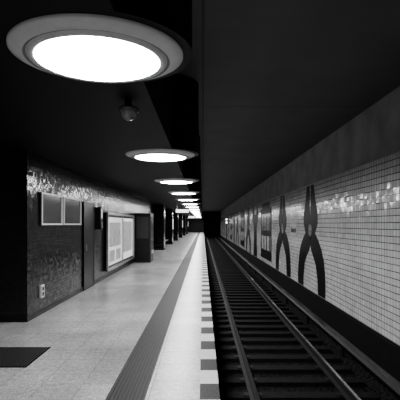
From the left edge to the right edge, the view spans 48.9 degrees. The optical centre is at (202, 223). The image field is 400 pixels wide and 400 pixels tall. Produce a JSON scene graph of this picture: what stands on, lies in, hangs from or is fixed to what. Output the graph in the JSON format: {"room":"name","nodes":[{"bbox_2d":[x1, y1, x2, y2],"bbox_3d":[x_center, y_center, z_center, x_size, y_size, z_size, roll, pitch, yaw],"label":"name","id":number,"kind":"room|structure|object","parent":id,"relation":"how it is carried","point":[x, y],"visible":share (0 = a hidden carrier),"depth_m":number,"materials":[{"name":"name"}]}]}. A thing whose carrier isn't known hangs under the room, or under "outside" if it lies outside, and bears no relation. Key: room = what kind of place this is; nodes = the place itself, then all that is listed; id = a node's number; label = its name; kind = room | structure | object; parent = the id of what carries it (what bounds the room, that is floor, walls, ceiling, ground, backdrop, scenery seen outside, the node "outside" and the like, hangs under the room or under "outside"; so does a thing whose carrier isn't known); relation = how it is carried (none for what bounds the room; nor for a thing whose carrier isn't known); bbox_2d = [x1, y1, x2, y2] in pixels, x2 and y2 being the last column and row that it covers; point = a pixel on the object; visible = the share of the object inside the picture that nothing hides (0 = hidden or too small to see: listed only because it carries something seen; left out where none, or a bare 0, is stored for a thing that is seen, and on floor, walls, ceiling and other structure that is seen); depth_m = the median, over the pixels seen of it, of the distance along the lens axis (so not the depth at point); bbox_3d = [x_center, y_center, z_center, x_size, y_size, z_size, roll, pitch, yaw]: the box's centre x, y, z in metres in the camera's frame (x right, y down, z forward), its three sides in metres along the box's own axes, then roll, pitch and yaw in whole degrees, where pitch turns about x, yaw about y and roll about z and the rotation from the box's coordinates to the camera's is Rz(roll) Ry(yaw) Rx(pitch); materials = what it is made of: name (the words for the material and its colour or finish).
{"room":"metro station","nodes":[
{"label":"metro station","id":0,"kind":"room"},
{"bbox_2d":[0,150,149,315],"bbox_3d":[-4.435,0.200,15.590,3.130,2.800,16.820,0,0,0],"label":"wall","id":1,"kind":"structure","parent":0,"point":[32,254],"depth_m":7.77,"materials":[{"name":"tile"}]},
{"bbox_2d":[40,284,44,297],"bbox_3d":[-2.847,1.179,7.746,0.044,0.229,0.193,0,0,0],"label":"wall socket","id":2,"kind":"object","parent":1,"relation":"attached to","point":[42,287],"visible":1,"depth_m":7.75,"materials":[{"name":"white plastic"}]},
{"bbox_2d":[39,192,62,224],"bbox_3d":[-2.844,-0.270,8.285,0.050,0.580,1.130,0,0,0],"label":"notice board","id":3,"kind":"object","parent":1,"relation":"attached to","point":[50,205],"visible":1,"depth_m":8.19,"materials":[{"name":"white plastic"}]},
{"bbox_2d":[0,260,133,321],"bbox_3d":[-4.429,1.550,15.582,3.142,0.100,16.835,0,0,0],"label":"baseboard","id":4,"kind":"structure","parent":1,"relation":"attached to","point":[39,312],"depth_m":8.19,"materials":[{"name":"paint"}]},
{"bbox_2d":[63,196,80,224],"bbox_3d":[-2.844,-0.270,9.575,0.050,0.580,1.250,0,0,0],"label":"notice board","id":5,"kind":"object","parent":1,"relation":"attached to","point":[71,206],"visible":0.83,"depth_m":9.50,"materials":[{"name":"white plastic"}]},
{"bbox_2d":[83,201,93,290],"bbox_3d":[-2.829,0.525,11.000,0.057,2.150,1.000,0,0,0],"label":"door","id":6,"kind":"structure","parent":1,"relation":"in","point":[88,207],"depth_m":10.93,"materials":[{"name":"paint"}]},
{"bbox_2d":[96,207,102,229],"bbox_3d":[-2.789,-0.150,11.850,0.159,0.600,0.200,0,0,0],"label":"box","id":7,"kind":"object","parent":1,"relation":"attached to","point":[99,211],"visible":1,"depth_m":11.75,"materials":[{"name":"paint"}]},
{"bbox_2d":[104,212,133,271],"bbox_3d":[-2.809,0.520,15.175,0.120,1.720,4.850,0,0,0],"label":"poster showcase","id":8,"kind":"object","parent":1,"relation":"attached to","point":[118,228],"visible":1,"depth_m":14.34,"materials":[{"name":"paint"}]},
{"bbox_2d":[0,232,197,399],"bbox_3d":[-3.000,2.200,41.000,6.000,1.200,90.000,0,0,0],"label":"floor","id":9,"kind":"structure","parent":0,"point":[91,335],"depth_m":6.37,"materials":[{"name":"tile"}]},
{"bbox_2d":[0,347,50,367],"bbox_3d":[-2.435,1.593,5.300,0.930,0.014,0.800,0,0,0],"label":"floor mat","id":10,"kind":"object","parent":9,"relation":"on","point":[10,357],"depth_m":5.31,"materials":[{"name":"rubber"}]},
{"bbox_2d":[134,213,153,262],"bbox_3d":[-2.498,0.575,18.735,0.716,2.050,1.130,0,0,0],"label":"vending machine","id":11,"kind":"object","parent":9,"relation":"on","point":[143,222],"visible":1,"depth_m":18.20,"materials":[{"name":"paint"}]},
{"bbox_2d":[105,232,199,399],"bbox_3d":[-0.710,1.595,41.000,0.360,0.008,90.000,0,0,0],"label":"paving strip","id":12,"kind":"object","parent":9,"relation":"on","point":[133,381],"visible":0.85,"depth_m":5.64,"materials":[{"name":"rubber"}]},
{"bbox_2d":[152,204,165,249],"bbox_3d":[-2.745,0.200,27.500,0.750,2.800,1.040,0,0,0],"label":"column","id":13,"kind":"structure","parent":9,"relation":"on","point":[158,210],"depth_m":27.00,"materials":[{"name":"tile"}]},
{"bbox_2d":[165,209,173,243],"bbox_3d":[-2.745,0.200,35.000,0.750,2.800,1.040,0,0,0],"label":"column","id":14,"kind":"structure","parent":9,"relation":"on","point":[168,212],"depth_m":34.50,"materials":[{"name":"tile"}]},
{"bbox_2d":[145,232,202,399],"bbox_3d":[-0.280,1.598,41.000,0.500,0.003,90.000,0,0,0],"label":"strip","id":15,"kind":"object","parent":9,"relation":"on","point":[176,375],"visible":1,"depth_m":5.64,"materials":[{"name":"white concrete"}]},
{"bbox_2d":[173,211,178,240],"bbox_3d":[-2.745,0.200,42.500,0.750,2.800,1.040,0,0,0],"label":"column","id":16,"kind":"structure","parent":9,"relation":"on","point":[175,215],"depth_m":42.00,"materials":[{"name":"tile"}]},
{"bbox_2d":[178,214,182,237],"bbox_3d":[-2.745,0.200,51.500,0.750,2.800,1.040,0,0,0],"label":"column","id":17,"kind":"structure","parent":9,"relation":"on","point":[180,216],"depth_m":51.00,"materials":[{"name":"tile"}]},
{"bbox_2d":[183,215,185,235],"bbox_3d":[-2.745,0.200,60.500,0.750,2.800,1.040,0,0,0],"label":"column","id":18,"kind":"structure","parent":9,"relation":"on","point":[184,216],"depth_m":60.01,"materials":[{"name":"tile"}]},
{"bbox_2d":[186,216,187,233],"bbox_3d":[-2.745,0.200,70.500,0.750,2.800,1.040,0,0,0],"label":"column","id":19,"kind":"structure","parent":9,"relation":"on","point":[186,216],"depth_m":70.00,"materials":[{"name":"tile"}]},
{"bbox_2d":[200,232,219,399],"bbox_3d":[0.062,1.658,41.000,0.185,0.124,90.000,0,0,0],"label":"strip","id":20,"kind":"object","parent":9,"relation":"on","point":[209,386],"visible":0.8,"depth_m":5.64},
{"bbox_2d":[0,0,202,216],"bbox_3d":[-3.037,-1.800,41.000,5.925,1.200,90.000,0,0,0],"label":"ceiling","id":21,"kind":"structure","parent":0,"point":[77,125],"depth_m":5.25,"materials":[{"name":"black paint"}]},
{"bbox_2d":[6,13,182,82],"bbox_3d":[-0.735,-1.165,3.100,1.190,0.070,1.190,0,0,0],"label":"ceiling lamp","id":22,"kind":"object","parent":21,"relation":"attached to","point":[95,48],"depth_m":2.86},
{"bbox_2d":[118,100,138,120],"bbox_3d":[-0.730,-1.103,4.300,0.200,0.193,0.200,0,0,0],"label":"security camera","id":23,"kind":"object","parent":21,"relation":"attached to","point":[128,112],"depth_m":4.24,"materials":[{"name":"black plastic"}]},
{"bbox_2d":[125,149,194,161],"bbox_3d":[-0.735,-1.165,7.600,1.190,0.070,1.190,0,0,0],"label":"ceiling lamp","id":24,"kind":"object","parent":21,"relation":"attached to","point":[156,155],"depth_m":7.32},
{"bbox_2d":[155,178,197,183],"bbox_3d":[-0.735,-1.165,12.100,1.190,0.070,1.190,0,0,0],"label":"ceiling lamp","id":25,"kind":"object","parent":21,"relation":"attached to","point":[165,180],"depth_m":11.78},
{"bbox_2d":[175,209,189,212],"bbox_3d":[-1.150,-0.900,24.555,0.800,0.600,0.130,0,0,0],"label":"hanging sign","id":26,"kind":"object","parent":21,"relation":"hanging from","point":[176,210],"visible":1,"depth_m":24.49,"materials":[{"name":"paint"}]},
{"bbox_2d":[168,191,198,194],"bbox_3d":[-0.735,-1.165,16.600,1.190,0.070,1.190,0,0,0],"label":"ceiling lamp","id":27,"kind":"object","parent":21,"relation":"attached to","point":[171,192],"depth_m":16.25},
{"bbox_2d":[176,198,199,200],"bbox_3d":[-0.735,-1.165,21.100,1.190,0.070,1.190,0,0,0],"label":"ceiling lamp","id":28,"kind":"object","parent":21,"relation":"attached to","point":[181,199],"depth_m":20.68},
{"bbox_2d":[180,203,200,204],"bbox_3d":[-0.735,-1.165,25.600,1.190,0.070,1.190,0,0,0],"label":"ceiling lamp","id":29,"kind":"object","parent":21,"relation":"attached to","point":[180,203],"depth_m":25.34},
{"bbox_2d":[188,212,219,237],"bbox_3d":[-1.300,0.150,88.100,9.800,5.500,4.200,0,0,0],"label":"wall","id":30,"kind":"structure","parent":0,"point":[209,223],"depth_m":86.00,"materials":[{"name":"paint"}]},
{"bbox_2d":[176,0,399,211],"bbox_3d":[-1.200,-2.500,41.000,9.600,0.200,90.000,0,0,0],"label":"ceiling","id":31,"kind":"structure","parent":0,"point":[275,79],"depth_m":7.11,"materials":[{"name":"black paint"}]},
{"bbox_2d":[211,239,399,399],"bbox_3d":[1.647,2.835,41.000,3.285,0.230,89.980,0,0,0],"label":"track bed","id":32,"kind":"object","parent":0,"point":[372,384],"visible":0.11,"depth_m":8.58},
{"bbox_2d":[225,218,227,242],"bbox_3d":[3.110,0.960,57.990,0.320,3.520,0.220,0,0,0],"label":"signal","id":33,"kind":"object","parent":32,"relation":"on","point":[226,219],"visible":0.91,"depth_m":58.00,"materials":[{"name":"paint"}]},
{"bbox_2d":[204,238,379,399],"bbox_3d":[1.475,2.675,40.945,2.450,0.089,89.290,0,0,0],"label":"sleeper","id":34,"kind":"object","parent":32,"relation":"on","point":[241,294],"visible":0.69,"depth_m":9.99,"materials":[{"name":"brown wood"}]},
{"bbox_2d":[207,238,259,399],"bbox_3d":[0.775,2.554,40.990,0.140,0.151,89.980,0,0,0],"label":"rail","id":35,"kind":"object","parent":34,"relation":"on","point":[251,387],"visible":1,"depth_m":8.96,"materials":[{"name":"grey metal"}]},
{"bbox_2d":[214,237,361,399],"bbox_3d":[2.210,2.554,40.990,0.140,0.151,89.980,0,0,0],"label":"rail","id":36,"kind":"object","parent":34,"relation":"on","point":[335,378],"visible":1,"depth_m":8.99,"materials":[{"name":"grey metal"}]},
{"bbox_2d":[217,236,399,397],"bbox_3d":[2.870,2.545,41.000,0.220,0.350,90.000,0,0,0],"label":"rail","id":37,"kind":"object","parent":32,"relation":"on","point":[376,370],"visible":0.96,"depth_m":9.03,"materials":[{"name":"metal"}]},
{"bbox_2d":[220,86,399,381],"bbox_3d":[3.450,0.250,41.000,0.300,5.300,90.000,0,0,0],"label":"wall","id":38,"kind":"structure","parent":0,"point":[354,171],"depth_m":10.21,"materials":[{"name":"tile"}]},
{"bbox_2d":[230,214,231,239],"bbox_3d":[3.394,0.375,53.000,0.010,3.050,4.000,0,0,0],"label":"mosaic","id":39,"kind":"object","parent":38,"relation":"attached to","point":[231,214],"visible":0.88,"depth_m":52.40,"materials":[{"name":"black tile"}]},
{"bbox_2d":[233,214,234,242],"bbox_3d":[3.396,0.443,48.000,0.006,3.285,3.100,0,0,0],"label":"mosaic","id":40,"kind":"object","parent":38,"relation":"attached to","point":[233,214],"visible":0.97,"depth_m":47.40,"materials":[{"name":"black tile"}]},
{"bbox_2d":[236,212,238,245],"bbox_3d":[3.394,0.432,43.500,0.010,3.305,3.518,0,0,0],"label":"mosaic","id":41,"kind":"object","parent":38,"relation":"attached to","point":[237,212],"visible":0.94,"depth_m":43.28,"materials":[{"name":"black tile"}]},
{"bbox_2d":[241,210,244,246],"bbox_3d":[3.394,0.375,37.900,0.010,3.050,3.800,0,0,0],"label":"mosaic","id":42,"kind":"object","parent":38,"relation":"attached to","point":[242,212],"visible":1,"depth_m":37.32,"materials":[{"name":"black tile"}]},
{"bbox_2d":[246,208,250,252],"bbox_3d":[3.394,0.432,33.000,0.010,3.305,3.518,0,0,0],"label":"mosaic","id":43,"kind":"object","parent":38,"relation":"attached to","point":[248,219],"visible":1,"depth_m":32.82,"materials":[{"name":"black tile"}]},
{"bbox_2d":[253,207,257,256],"bbox_3d":[3.396,0.443,28.600,0.006,3.285,3.100,0,0,0],"label":"mosaic","id":44,"kind":"object","parent":38,"relation":"attached to","point":[255,217],"visible":1,"depth_m":28.44,"materials":[{"name":"black tile"}]},
{"bbox_2d":[261,201,271,261],"bbox_3d":[3.394,0.375,23.800,0.010,3.050,4.000,0,0,0],"label":"mosaic","id":45,"kind":"object","parent":38,"relation":"attached to","point":[266,211],"visible":1,"depth_m":23.49,"materials":[{"name":"black tile"}]},
{"bbox_2d":[276,195,290,277],"bbox_3d":[3.394,0.432,18.800,0.010,3.305,3.518,0,0,0],"label":"mosaic","id":46,"kind":"object","parent":38,"relation":"attached to","point":[282,235],"visible":1,"depth_m":18.55,"materials":[{"name":"black tile"}]},
{"bbox_2d":[290,223,296,235],"bbox_3d":[3.387,0.215,16.475,0.025,0.470,1.150,0,0,0],"label":"name sign","id":47,"kind":"object","parent":38,"relation":"attached to","point":[293,226],"visible":1,"depth_m":16.43,"materials":[{"name":"white plastic"}]},
{"bbox_2d":[298,184,325,298],"bbox_3d":[3.394,0.432,13.950,0.010,3.305,3.518,0,0,0],"label":"mosaic","id":48,"kind":"object","parent":38,"relation":"attached to","point":[310,218],"visible":1,"depth_m":13.75,"materials":[{"name":"black tile"}]}
]}

